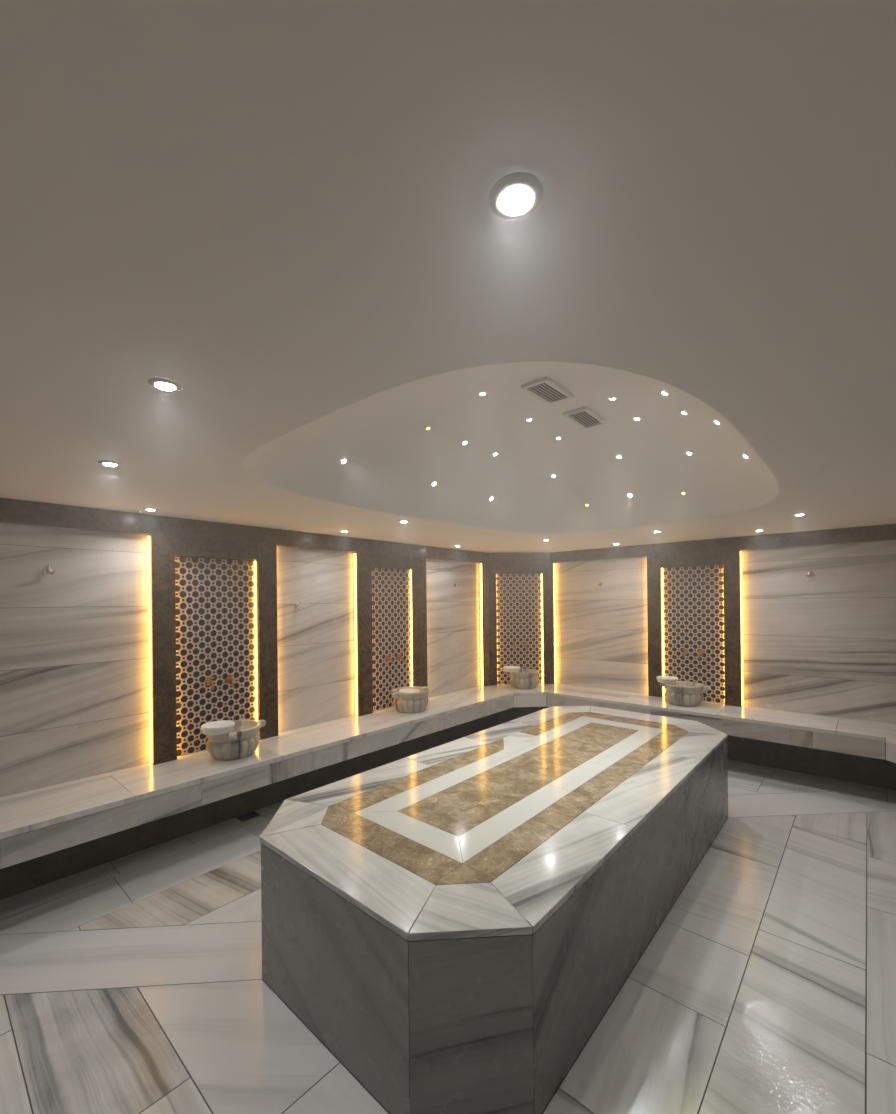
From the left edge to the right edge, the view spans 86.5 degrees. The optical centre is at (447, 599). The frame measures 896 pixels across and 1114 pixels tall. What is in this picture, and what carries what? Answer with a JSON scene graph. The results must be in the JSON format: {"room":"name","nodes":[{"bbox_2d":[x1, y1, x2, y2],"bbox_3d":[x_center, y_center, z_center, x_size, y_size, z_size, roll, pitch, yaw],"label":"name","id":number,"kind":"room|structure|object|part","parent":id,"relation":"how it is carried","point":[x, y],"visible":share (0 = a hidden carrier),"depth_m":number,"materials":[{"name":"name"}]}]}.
{"room":"spa","nodes":[
{"label":"spa","id":0,"kind":"room"},
{"bbox_2d":[0,498,490,899],"bbox_3d":[-1.465,0.529,3.867,0.220,2.189,5.756,-1,0,41],"label":"wall","id":1,"kind":"structure","parent":0,"point":[74,640],"depth_m":3.25,"materials":[{"name":"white stone"}]},
{"bbox_2d":[42,565,54,574],"bbox_3d":[-2.338,-0.173,2.784,0.054,0.058,0.060,-1,0,41],"label":"robe hook","id":2,"kind":"object","parent":1,"relation":"attached to","point":[47,571],"visible":1,"depth_m":2.79,"materials":[{"name":"silver metal"}]},
{"bbox_3d":[-2.688,0.337,2.452,0.040,1.530,2.017,-1,0,41],"label":"marble panel","id":3,"kind":"part","parent":1,"relation":"part of","materials":[{"name":"grey stone"}]},
{"bbox_2d":[148,536,151,762],"bbox_3d":[-1.988,0.334,3.174,0.024,1.512,0.006,-1,0,41],"label":"led strip","id":4,"kind":"object","parent":1,"relation":"attached to","point":[149,598],"visible":1,"depth_m":3.17,"materials":[{"name":"beige plastic"}]},
{"bbox_2d":[175,557,254,754],"bbox_3d":[-1.711,0.395,3.522,0.005,1.388,0.576,-1,0,41],"label":"lattice screen","id":5,"kind":"object","parent":1,"relation":"attached to","point":[178,560],"visible":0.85,"depth_m":3.50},
{"bbox_2d":[205,677,213,689],"bbox_3d":[-1.714,0.604,3.439,0.092,0.088,0.053,-1,0,41],"label":"tap","id":6,"kind":"object","parent":5,"relation":"attached to","point":[208,682],"visible":1,"depth_m":3.44,"materials":[{"name":"gold metal"}]},
{"bbox_3d":[-1.711,0.621,3.437,0.084,0.055,0.024,-1,0,41],"label":"spout","id":7,"kind":"part","parent":6,"relation":"part of","materials":[{"name":"gold metal"}]},
{"bbox_2d":[225,674,234,686],"bbox_3d":[-1.618,0.603,3.549,0.092,0.088,0.053,-1,0,41],"label":"tap","id":8,"kind":"object","parent":5,"relation":"attached to","point":[228,679],"visible":1,"depth_m":3.55,"materials":[{"name":"gold metal"}]},
{"bbox_3d":[-1.416,1.175,3.829,0.110,0.170,5.756,-1,0,41],"label":"recess sill","id":9,"kind":"part","parent":1,"relation":"part of","materials":[{"name":"white stone"}]},
{"bbox_2d":[254,561,256,720],"bbox_3d":[-1.507,0.392,3.734,0.011,1.386,0.006,-1,0,41],"label":"led strip","id":10,"kind":"object","parent":1,"relation":"attached to","point":[254,561],"visible":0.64,"depth_m":3.73,"materials":[{"name":"beige plastic"}]},
{"bbox_2d":[295,602,302,608],"bbox_3d":[-1.256,0.051,4.008,0.054,0.058,0.060,-1,0,41],"label":"robe hook","id":11,"kind":"object","parent":1,"relation":"attached to","point":[297,606],"visible":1,"depth_m":4.01,"materials":[{"name":"silver metal"}]},
{"bbox_3d":[-1.165,0.323,4.179,0.040,1.530,0.813,-1,0,41],"label":"marble panel","id":12,"kind":"part","parent":1,"relation":"part of","materials":[{"name":"grey stone"}]},
{"bbox_2d":[354,553,357,714],"bbox_3d":[-0.863,0.324,4.449,0.024,1.512,0.006,-1,0,41],"label":"led strip","id":13,"kind":"object","parent":1,"relation":"attached to","point":[355,607],"visible":1,"depth_m":4.44,"materials":[{"name":"beige plastic"}]},
{"bbox_2d":[372,568,410,710],"bbox_3d":[-0.581,0.385,4.803,0.005,1.388,0.554,-1,0,41],"label":"lattice screen","id":14,"kind":"object","parent":1,"relation":"attached to","point":[395,571],"visible":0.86,"depth_m":4.80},
{"bbox_2d":[385,655,392,663],"bbox_3d":[-0.577,0.594,4.729,0.092,0.088,0.053,-1,0,41],"label":"tap","id":15,"kind":"object","parent":14,"relation":"attached to","point":[387,658],"visible":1,"depth_m":4.73,"materials":[{"name":"gold metal"}]},
{"bbox_2d":[396,654,403,661],"bbox_3d":[-0.480,0.593,4.839,0.092,0.088,0.053,-1,0,41],"label":"tap","id":16,"kind":"object","parent":14,"relation":"attached to","point":[397,656],"visible":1,"depth_m":4.84,"materials":[{"name":"gold metal"}]},
{"bbox_2d":[410,570,412,685],"bbox_3d":[-0.385,0.383,5.007,0.011,1.386,0.006,-1,0,41],"label":"led strip","id":17,"kind":"object","parent":1,"relation":"attached to","point":[410,570],"visible":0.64,"depth_m":5.00,"materials":[{"name":"beige plastic"}]},
{"bbox_3d":[0.044,0.313,5.550,0.040,1.530,1.020,-1,0,41],"label":"marble panel","id":18,"kind":"part","parent":1,"relation":"part of","materials":[{"name":"grey stone"}]},
{"bbox_2d":[480,564,482,685],"bbox_3d":[0.415,0.312,5.898,0.024,1.512,0.006,-1,0,41],"label":"led strip","id":19,"kind":"object","parent":1,"relation":"attached to","point":[480,564],"visible":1,"depth_m":5.89,"materials":[{"name":"beige plastic"}]},
{"bbox_2d":[0,0,895,552],"bbox_3d":[0.434,-0.839,2.548,4.898,0.500,6.805,-1,0,41],"label":"ceiling","id":20,"kind":"structure","parent":0,"point":[279,213],"depth_m":0.83,"materials":[{"name":"white paint"}]},
{"bbox_2d":[98,460,120,466],"bbox_3d":[-1.413,-0.564,1.989,0.080,0.011,0.080,-1,0,41],"label":"recessed light","id":21,"kind":"object","parent":20,"relation":"in","point":[103,462],"visible":1,"depth_m":1.97,"materials":[{"name":"white glass"}]},
{"bbox_2d":[143,508,157,510],"bbox_3d":[-1.850,-0.557,2.960,0.080,0.011,0.080,-1,0,41],"label":"recessed light","id":22,"kind":"object","parent":20,"relation":"in","point":[148,509],"visible":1,"depth_m":2.94,"materials":[{"name":"white glass"}]},
{"bbox_2d":[148,378,181,391],"bbox_3d":[-0.759,-0.573,1.279,0.080,0.011,0.080,-1,0,41],"label":"recessed light","id":23,"kind":"object","parent":20,"relation":"in","point":[164,384],"visible":1,"depth_m":1.27,"materials":[{"name":"white glass"}]},
{"bbox_2d":[340,458,346,463],"bbox_3d":[-0.586,-0.778,2.677,0.032,0.031,0.043,-1,0,26],"label":"recessed light","id":24,"kind":"object","parent":20,"relation":"in","point":[343,461],"visible":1,"depth_m":2.67,"materials":[{"name":"white glass"}]},
{"bbox_2d":[488,172,543,218],"bbox_3d":[0.099,-0.583,0.695,0.080,0.011,0.080,-1,0,41],"label":"recessed light","id":25,"kind":"object","parent":20,"relation":"in","point":[517,187],"visible":1,"depth_m":0.69,"materials":[{"name":"white"}]},
{"bbox_2d":[521,377,573,404],"bbox_3d":[0.518,-1.079,2.467,0.148,0.020,0.285,0,1,41],"label":"ceiling vent","id":26,"kind":"object","parent":20,"relation":"in","point":[545,389],"visible":1,"depth_m":2.46,"materials":[{"name":"grey metal"}]},
{"bbox_2d":[563,406,606,428],"bbox_3d":[0.819,-1.081,2.836,0.148,0.020,0.285,0,-1,41],"label":"ceiling vent","id":27,"kind":"object","parent":20,"relation":"in","point":[584,417],"visible":1,"depth_m":2.82,"materials":[{"name":"grey metal"}]},
{"bbox_2d":[0,759,895,1113],"bbox_3d":[0.461,1.630,2.543,4.698,0.060,6.605,-1,0,41],"label":"floor","id":28,"kind":"structure","parent":0,"point":[133,983],"depth_m":1.97,"materials":[{"name":"stone"}]},
{"bbox_2d":[236,811,259,821],"bbox_3d":[-1.494,1.620,3.559,0.100,0.006,0.140,-1,0,41],"label":"floor drain","id":29,"kind":"object","parent":28,"relation":"on","point":[253,814],"visible":1,"depth_m":3.55,"materials":[{"name":"black metal"}]},
{"bbox_2d":[0,684,895,868],"bbox_3d":[0.459,1.153,2.548,4.397,0.172,6.294,-1,0,41],"label":"bench","id":30,"kind":"object","parent":28,"relation":"on","point":[32,826],"visible":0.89,"depth_m":3.56,"materials":[{"name":"grey stone"}]},
{"bbox_3d":[-2.506,1.116,2.143,0.485,0.034,1.765,-1,0,41],"label":"seat","id":31,"kind":"part","parent":30,"relation":"part of","materials":[{"name":"white stone"}]},
{"bbox_3d":[-1.626,1.108,3.141,0.485,0.034,0.891,-1,0,41],"label":"seat","id":32,"kind":"part","parent":30,"relation":"part of","materials":[{"name":"white stone"}]},
{"bbox_2d":[206,720,265,759],"bbox_3d":[-1.500,0.989,3.365,0.362,0.202,0.402,-1,0,20],"label":"basin","id":33,"kind":"object","parent":30,"relation":"on","point":[241,742],"visible":0.78,"depth_m":3.23,"materials":[{"name":"white stone"}]},
{"bbox_2d":[201,720,234,734],"bbox_3d":[-1.543,0.862,3.194,0.204,0.052,0.204,-1,0,41],"label":"bowl","id":34,"kind":"object","parent":33,"relation":"on","point":[224,726],"visible":1,"depth_m":3.16,"materials":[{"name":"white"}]},
{"bbox_3d":[-1.033,1.103,3.813,0.485,0.034,0.898,-1,0,41],"label":"seat","id":35,"kind":"part","parent":30,"relation":"part of","materials":[{"name":"white stone"}]},
{"bbox_3d":[-0.411,1.098,4.518,0.485,0.034,0.978,-1,0,41],"label":"seat","id":36,"kind":"part","parent":30,"relation":"part of","materials":[{"name":"white stone"}]},
{"bbox_2d":[392,686,428,712],"bbox_3d":[-0.361,0.979,4.644,0.362,0.202,0.362,-1,0,-5],"label":"basin","id":37,"kind":"object","parent":30,"relation":"on","point":[416,702],"visible":0.94,"depth_m":4.51,"materials":[{"name":"white stone"}]},
{"bbox_2d":[399,688,419,692],"bbox_3d":[-0.377,0.908,4.627,0.204,0.052,0.204,-1,0,41],"label":"bowl","id":38,"kind":"object","parent":37,"relation":"on","point":[409,690],"visible":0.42,"depth_m":4.70,"materials":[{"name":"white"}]},
{"bbox_3d":[0.311,1.091,5.337,0.485,0.034,1.202,-1,0,41],"label":"seat","id":39,"kind":"part","parent":30,"relation":"part of","materials":[{"name":"white stone"}]},
{"bbox_3d":[0.931,1.085,5.729,0.771,0.034,0.490,-1,0,-4],"label":"seat","id":40,"kind":"part","parent":30,"relation":"part of","materials":[{"name":"white stone"}]},
{"bbox_2d":[509,669,538,688],"bbox_3d":[0.926,0.967,5.786,0.362,0.202,0.362,-1,0,41],"label":"basin","id":41,"kind":"object","parent":30,"relation":"on","point":[525,678],"visible":0.88,"depth_m":5.66,"materials":[{"name":"white stone"}]},
{"bbox_2d":[503,666,519,671],"bbox_3d":[0.773,0.842,5.755,0.204,0.052,0.204,-1,0,41],"label":"bowl","id":42,"kind":"object","parent":41,"relation":"on","point":[506,668],"visible":1,"depth_m":5.69,"materials":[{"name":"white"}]},
{"bbox_3d":[1.537,1.078,5.468,1.048,0.034,0.485,-1,0,41],"label":"seat","id":43,"kind":"part","parent":30,"relation":"part of","materials":[{"name":"white stone"}]},
{"bbox_3d":[2.268,1.069,4.823,0.898,0.034,0.485,-1,0,41],"label":"seat","id":44,"kind":"part","parent":30,"relation":"part of","materials":[{"name":"white stone"}]},
{"bbox_2d":[660,681,709,706],"bbox_3d":[2.378,0.949,4.791,0.362,0.202,0.362,-1,0,-6],"label":"basin","id":45,"kind":"object","parent":30,"relation":"on","point":[681,693],"visible":0.91,"depth_m":4.67,"materials":[{"name":"white stone"}]},
{"bbox_2d":[656,676,677,683],"bbox_3d":[2.252,0.824,4.887,0.204,0.052,0.204,-1,0,41],"label":"bowl","id":46,"kind":"object","parent":45,"relation":"on","point":[661,679],"visible":1,"depth_m":4.83,"materials":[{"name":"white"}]},
{"bbox_3d":[2.924,1.061,4.245,0.848,0.034,0.485,-1,0,41],"label":"seat","id":47,"kind":"part","parent":30,"relation":"part of","materials":[{"name":"white stone"}]},
{"bbox_3d":[3.429,1.054,3.799,0.494,0.034,0.485,-1,0,41],"label":"seat","id":48,"kind":"part","parent":30,"relation":"part of","materials":[{"name":"white stone"}]},
{"bbox_3d":[3.555,1.052,3.414,0.490,0.034,0.771,-1,0,-4],"label":"seat","id":49,"kind":"part","parent":30,"relation":"part of","materials":[{"name":"white stone"}]},
{"bbox_2d":[260,706,727,1113],"bbox_3d":[0.607,1.296,2.927,1.442,0.606,3.217,-1,0,41],"label":"platform","id":50,"kind":"object","parent":28,"relation":"on","point":[455,922],"visible":1,"depth_m":1.81,"materials":[{"name":"grey stone"}]},
{"bbox_2d":[489,553,550,726],"bbox_3d":[0.902,0.507,6.086,0.776,2.189,0.220,-1,0,-4],"label":"wall","id":51,"kind":"structure","parent":0,"point":[499,563],"depth_m":6.00,"materials":[{"name":"brown stone"}]},
{"bbox_2d":[496,574,541,683],"bbox_3d":[0.903,0.371,6.042,0.574,1.388,0.005,-1,0,-4],"label":"lattice screen","id":52,"kind":"object","parent":51,"relation":"on","point":[496,574],"visible":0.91,"depth_m":6.04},
{"bbox_2d":[541,574,542,682],"bbox_3d":[1.197,0.367,6.048,0.006,1.386,0.011,-1,0,-4],"label":"led strip","id":53,"kind":"object","parent":51,"relation":"attached to","point":[541,574],"visible":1,"depth_m":6.04,"materials":[{"name":"beige plastic"}]},
{"bbox_2d":[550,524,895,789],"bbox_3d":[2.607,0.487,4.992,3.300,2.189,0.220,-1,0,41],"label":"wall","id":54,"kind":"structure","parent":0,"point":[823,644],"depth_m":4.55,"materials":[{"name":"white stone"}]},
{"bbox_2d":[554,564,555,683],"bbox_3d":[1.350,0.302,6.008,0.006,1.512,0.024,-1,0,41],"label":"led strip","id":55,"kind":"object","parent":54,"relation":"attached to","point":[554,564],"visible":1,"depth_m":6.00,"materials":[{"name":"beige plastic"}]},
{"bbox_3d":[1.812,0.294,5.664,1.155,1.530,0.040,-1,0,41],"label":"marble panel","id":56,"kind":"part","parent":54,"relation":"part of","materials":[{"name":"grey stone"}]},
{"bbox_2d":[662,568,663,695],"bbox_3d":[2.330,0.353,5.159,0.006,1.386,0.011,-1,0,41],"label":"led strip","id":57,"kind":"object","parent":54,"relation":"attached to","point":[662,568],"visible":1,"depth_m":5.15,"materials":[{"name":"beige plastic"}]},
{"bbox_2d":[663,565,724,702],"bbox_3d":[2.560,0.351,4.972,0.579,1.388,0.005,-1,0,41],"label":"lattice screen","id":58,"kind":"object","parent":54,"relation":"attached to","point":[678,573],"visible":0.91,"depth_m":4.95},
{"bbox_2d":[697,650,702,658],"bbox_3d":[2.584,0.560,4.886,0.053,0.088,0.092,-1,0,41],"label":"tap","id":59,"kind":"object","parent":58,"relation":"attached to","point":[700,653],"visible":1,"depth_m":4.88,"materials":[{"name":"gold metal"}]},
{"bbox_3d":[2.577,1.134,4.949,3.300,0.170,0.110,-1,0,41],"label":"recess sill","id":60,"kind":"part","parent":54,"relation":"part of","materials":[{"name":"white stone"}]},
{"bbox_2d":[740,551,742,705],"bbox_3d":[2.878,0.283,4.660,0.006,1.512,0.024,-1,0,41],"label":"led strip","id":61,"kind":"object","parent":54,"relation":"attached to","point":[740,551],"visible":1,"depth_m":4.65,"materials":[{"name":"beige plastic"}]},
{"bbox_2d":[806,571,813,576],"bbox_3d":[3.275,-0.233,4.306,0.060,0.058,0.054,-1,0,41],"label":"robe hook","id":62,"kind":"object","parent":54,"relation":"attached to","point":[810,574],"visible":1,"depth_m":4.30,"materials":[{"name":"silver metal"}]},
{"bbox_3d":[3.349,0.275,4.309,1.179,1.530,0.040,-1,0,41],"label":"marble panel","id":63,"kind":"part","parent":54,"relation":"part of","materials":[{"name":"grey stone"}]}
]}

